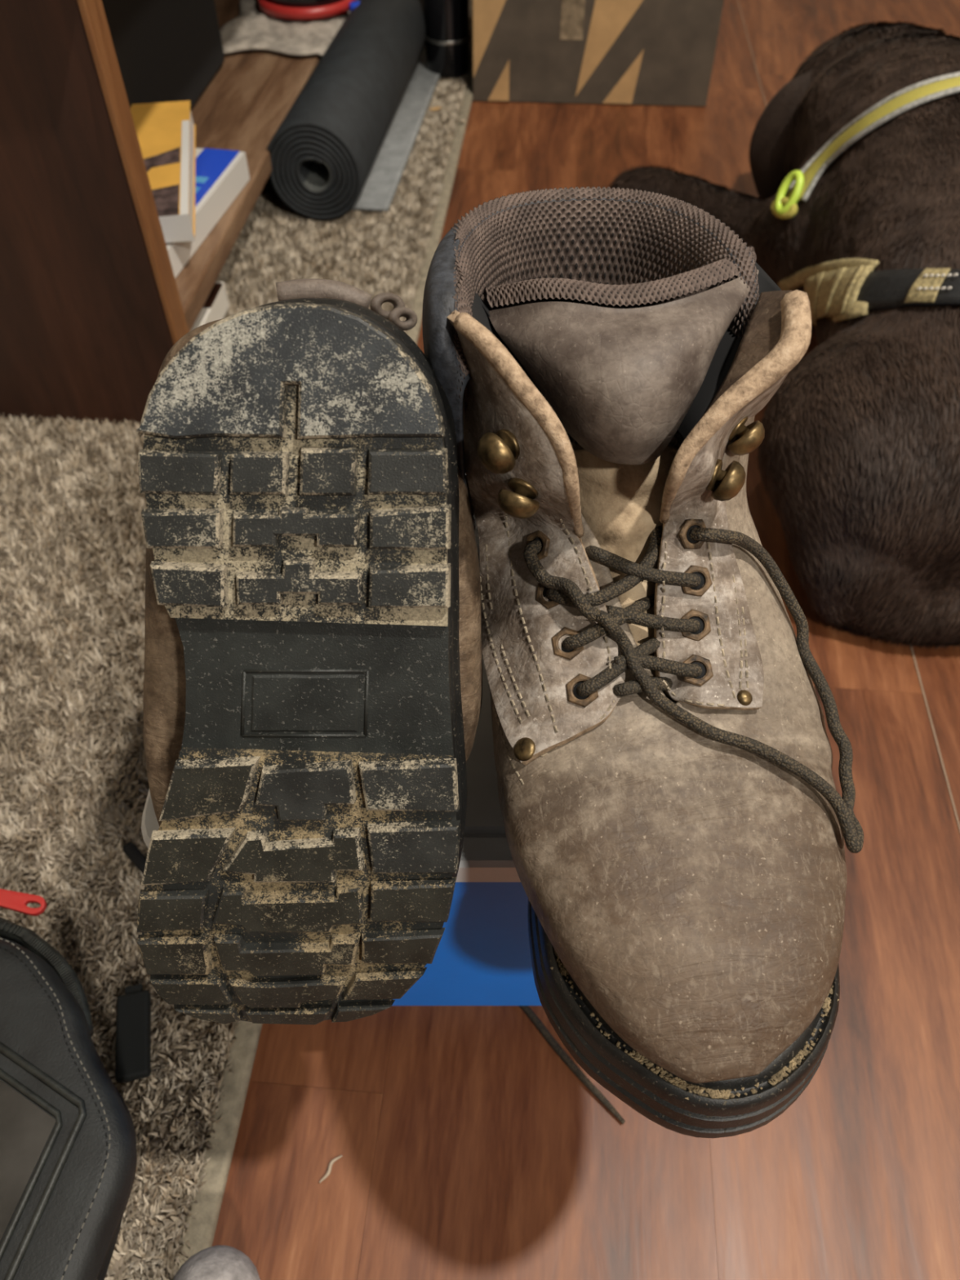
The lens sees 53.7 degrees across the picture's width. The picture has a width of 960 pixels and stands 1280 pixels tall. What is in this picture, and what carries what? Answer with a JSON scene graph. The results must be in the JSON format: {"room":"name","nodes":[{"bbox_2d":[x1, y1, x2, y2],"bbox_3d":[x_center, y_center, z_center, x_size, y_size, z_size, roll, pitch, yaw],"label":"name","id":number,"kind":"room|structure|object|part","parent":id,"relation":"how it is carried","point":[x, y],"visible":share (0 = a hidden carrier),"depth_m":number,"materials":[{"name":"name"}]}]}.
{"room":"living room","nodes":[
{"label":"living room","id":0,"kind":"room"},
{"bbox_2d":[212,0,959,1279],"bbox_3d":[0.292,-0.425,1.151,3.600,0.018,6.754,4,50,3],"label":"floor","id":1,"kind":"structure","parent":0,"point":[470,1149],"depth_m":0.56,"materials":[{"name":"brown wood"}]},
{"bbox_2d":[0,0,472,1279],"bbox_3d":[-0.680,-0.425,1.126,1.236,0.019,2.900,4,50,3],"label":"shaggy rug","id":2,"kind":"object","parent":1,"relation":"on","point":[74,787],"visible":0.27,"depth_m":0.73,"materials":[{"name":"beige carpet"}]},
{"bbox_2d":[0,888,137,1279],"bbox_3d":[-0.329,0.291,0.441,0.342,0.124,0.446,0,50,0],"label":"bag","id":3,"kind":"object","parent":2,"relation":"on","point":[68,1155],"visible":1,"depth_m":0.43,"materials":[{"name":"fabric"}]},
{"bbox_3d":[-0.256,0.144,0.522,0.035,0.004,0.011,10,54,8],"label":"zipper pull","id":4,"kind":"part","parent":3,"relation":"part of","materials":[{"name":"red plastic"}]},
{"bbox_2d":[115,983,151,1083],"bbox_3d":[-0.205,0.232,0.561,0.019,0.008,0.055,-10,51,-8],"label":"clip","id":5,"kind":"object","parent":2,"relation":"on","point":[133,1021],"visible":1,"depth_m":0.56,"materials":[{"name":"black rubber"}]},
{"bbox_2d":[122,841,146,875],"bbox_3d":[-0.210,0.157,0.625,0.074,0.011,0.012,31,56,23],"label":"strap","id":6,"kind":"object","parent":2,"relation":"on","point":[130,849],"visible":0.33,"depth_m":0.63,"materials":[{"name":"black fabric"}]},
{"bbox_2d":[0,0,322,425],"bbox_3d":[-0.507,-0.854,1.209,0.600,0.427,1.340,4,50,3],"label":"shelf unit","id":7,"kind":"object","parent":2,"relation":"on","point":[93,305],"visible":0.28,"depth_m":0.83,"materials":[{"name":"brown wood"}]},
{"bbox_3d":[-0.566,-0.369,0.820,0.570,0.400,0.027,4,50,3],"label":"panel","id":8,"kind":"part","parent":7,"relation":"part of","materials":[{"name":"brown wood"}]},
{"bbox_2d":[102,0,224,110],"bbox_3d":[-0.550,-0.733,1.118,0.370,0.227,0.430,4,50,3],"label":"case","id":9,"kind":"object","parent":7,"relation":"on","point":[166,51],"visible":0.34,"depth_m":1.12,"materials":[{"name":"black fabric"}]},
{"bbox_2d":[165,147,249,278],"bbox_3d":[-0.374,-0.453,1.011,0.166,0.031,0.276,8,50,7],"label":"paperback book","id":10,"kind":"object","parent":7,"relation":"on","point":[220,175],"visible":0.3,"depth_m":1.03,"materials":[{"name":"grey paper"}]},
{"bbox_2d":[129,100,195,243],"bbox_3d":[-0.368,-0.488,0.988,0.135,0.045,0.234,-8,50,-6],"label":"paperback book","id":11,"kind":"object","parent":10,"relation":"on","point":[166,131],"visible":0.33,"depth_m":0.98,"materials":[{"name":"yellow paper"}]},
{"bbox_2d":[143,146,180,216],"bbox_3d":[-0.358,-0.456,0.948,0.112,0.001,0.130,-7,55,-6],"label":"picture","id":12,"kind":"object","parent":11,"relation":"on","point":[166,198],"depth_m":0.94},
{"bbox_3d":[-0.302,-0.486,0.971,0.008,0.001,0.186,-7,55,-6],"label":"trim","id":13,"kind":"part","parent":11,"relation":"part of","materials":[{"name":"white paper"}]},
{"bbox_2d":[219,0,348,56],"bbox_3d":[-0.273,-0.979,1.492,0.199,0.052,0.460,4,50,3],"label":"cloth","id":14,"kind":"object","parent":7,"relation":"on","point":[253,28],"visible":0.61,"depth_m":1.40,"materials":[{"name":"fabric"}]},
{"bbox_2d":[257,0,356,20],"bbox_3d":[-0.262,-1.002,1.412,0.150,0.100,0.150,0,50,0],"label":"tub","id":15,"kind":"object","parent":14,"relation":"on","point":[298,10],"visible":0.96,"depth_m":1.40,"materials":[{"name":"red plastic"}]},
{"bbox_2d":[191,281,229,330],"bbox_3d":[-0.335,-0.347,1.033,0.090,0.031,0.120,4,50,3],"label":"carton","id":16,"kind":"object","parent":2,"relation":"on","point":[216,304],"visible":0.23,"depth_m":1.04,"materials":[{"name":"grey cardboard"}]},
{"bbox_2d":[172,1244,260,1279],"bbox_3d":[-0.128,0.357,0.423,0.061,0.057,0.148,0,50,0],"label":"sock","id":17,"kind":"object","parent":2,"relation":"on","point":[220,1262],"visible":1,"depth_m":0.45,"materials":[{"name":"grey fabric"}]},
{"bbox_2d":[266,0,439,220],"bbox_3d":[-0.153,-0.824,1.377,0.140,0.120,0.660,5,50,4],"label":"exercise mat","id":18,"kind":"object","parent":2,"relation":"on","point":[345,143],"depth_m":1.23,"materials":[{"name":"plastic"}]},
{"bbox_3d":[-0.185,-0.948,1.422,0.026,0.015,0.026,0,50,0],"label":"blue cap","id":19,"kind":"part","parent":18,"relation":"part of","materials":[{"name":"blue plastic"}]},
{"bbox_2d":[429,106,440,111],"bbox_3d":[-0.068,-0.805,1.438,0.020,0.004,0.009,-22,54,-18],"label":"chip","id":20,"kind":"object","parent":2,"relation":"on","point":[433,108],"visible":1,"depth_m":1.44,"materials":[{"name":"brown wood"}]},
{"bbox_2d":[423,0,469,79],"bbox_3d":[-0.052,-0.992,1.463,0.071,0.210,0.071,0,50,0],"label":"flask","id":21,"kind":"object","parent":2,"relation":"on","point":[446,22],"visible":0.98,"depth_m":1.48,"materials":[{"name":"black metal"}]},
{"bbox_2d":[319,1155,342,1182],"bbox_3d":[-0.084,0.296,0.532,0.004,0.002,0.018,28,55,21],"label":"lint shred","id":22,"kind":"object","parent":1,"relation":"on","point":[334,1160],"visible":1,"depth_m":0.53,"materials":[{"name":"beige fabric"}]},
{"bbox_2d":[141,474,542,1005],"bbox_3d":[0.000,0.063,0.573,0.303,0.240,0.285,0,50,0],"label":"book","id":23,"kind":"object","parent":1,"relation":"on","point":[482,955],"visible":0.03,"depth_m":0.44,"materials":[{"name":"blue plastic"}]},
{"bbox_2d":[136,278,482,1024],"bbox_3d":[-0.070,-0.023,0.375,0.136,0.251,0.278,-5,50,-4],"label":"boot","id":24,"kind":"object","parent":23,"relation":"on","point":[313,675],"visible":1,"depth_m":0.32,"materials":[{"name":"black rubber"}]},
{"bbox_3d":[-0.059,0.021,0.319,0.038,0.022,0.001,2,18,-1],"label":"shank panel","id":25,"kind":"part","parent":24,"relation":"part of","materials":[{"name":"black rubber"}]},
{"bbox_2d":[422,186,863,1137],"bbox_3d":[0.059,-0.003,0.337,0.139,0.206,0.289,-5,50,-4],"label":"boot","id":26,"kind":"object","parent":23,"relation":"on","point":[677,823],"visible":0.98,"depth_m":0.32,"materials":[{"name":"brown leather"}]},
{"bbox_2d":[519,1005,625,1124],"bbox_3d":[0.046,0.245,0.572,0.006,0.007,0.112,-33,57,-24],"label":"shoelace","id":27,"kind":"object","parent":1,"relation":"on","point":[531,1015],"visible":0.83,"depth_m":0.56,"materials":[{"name":"fabric"}]},
{"bbox_2d":[472,0,724,106],"bbox_3d":[0.178,-1.044,1.447,0.365,0.323,0.261,3,50,2],"label":"cardboard box","id":28,"kind":"object","parent":1,"relation":"on","point":[637,52],"visible":1,"depth_m":1.43,"materials":[{"name":"brown cardboard"}]},
{"bbox_2d":[608,20,959,650],"bbox_3d":[0.435,-0.390,0.932,0.503,0.288,0.839,-2,50,-2],"label":"dog","id":29,"kind":"object","parent":1,"relation":"on","point":[855,161],"visible":0.94,"depth_m":0.77},
{"bbox_3d":[0.405,-0.486,0.917,0.192,0.135,0.045,10,51,8],"label":"collar trim","id":30,"kind":"part","parent":29,"relation":"part of","materials":[{"name":"yellow fabric"}]},
{"bbox_3d":[0.417,-0.465,0.892,0.193,0.130,0.048,8,51,7],"label":"collar trim","id":31,"kind":"part","parent":29,"relation":"part of","materials":[{"name":"yellow fabric"}]}
]}

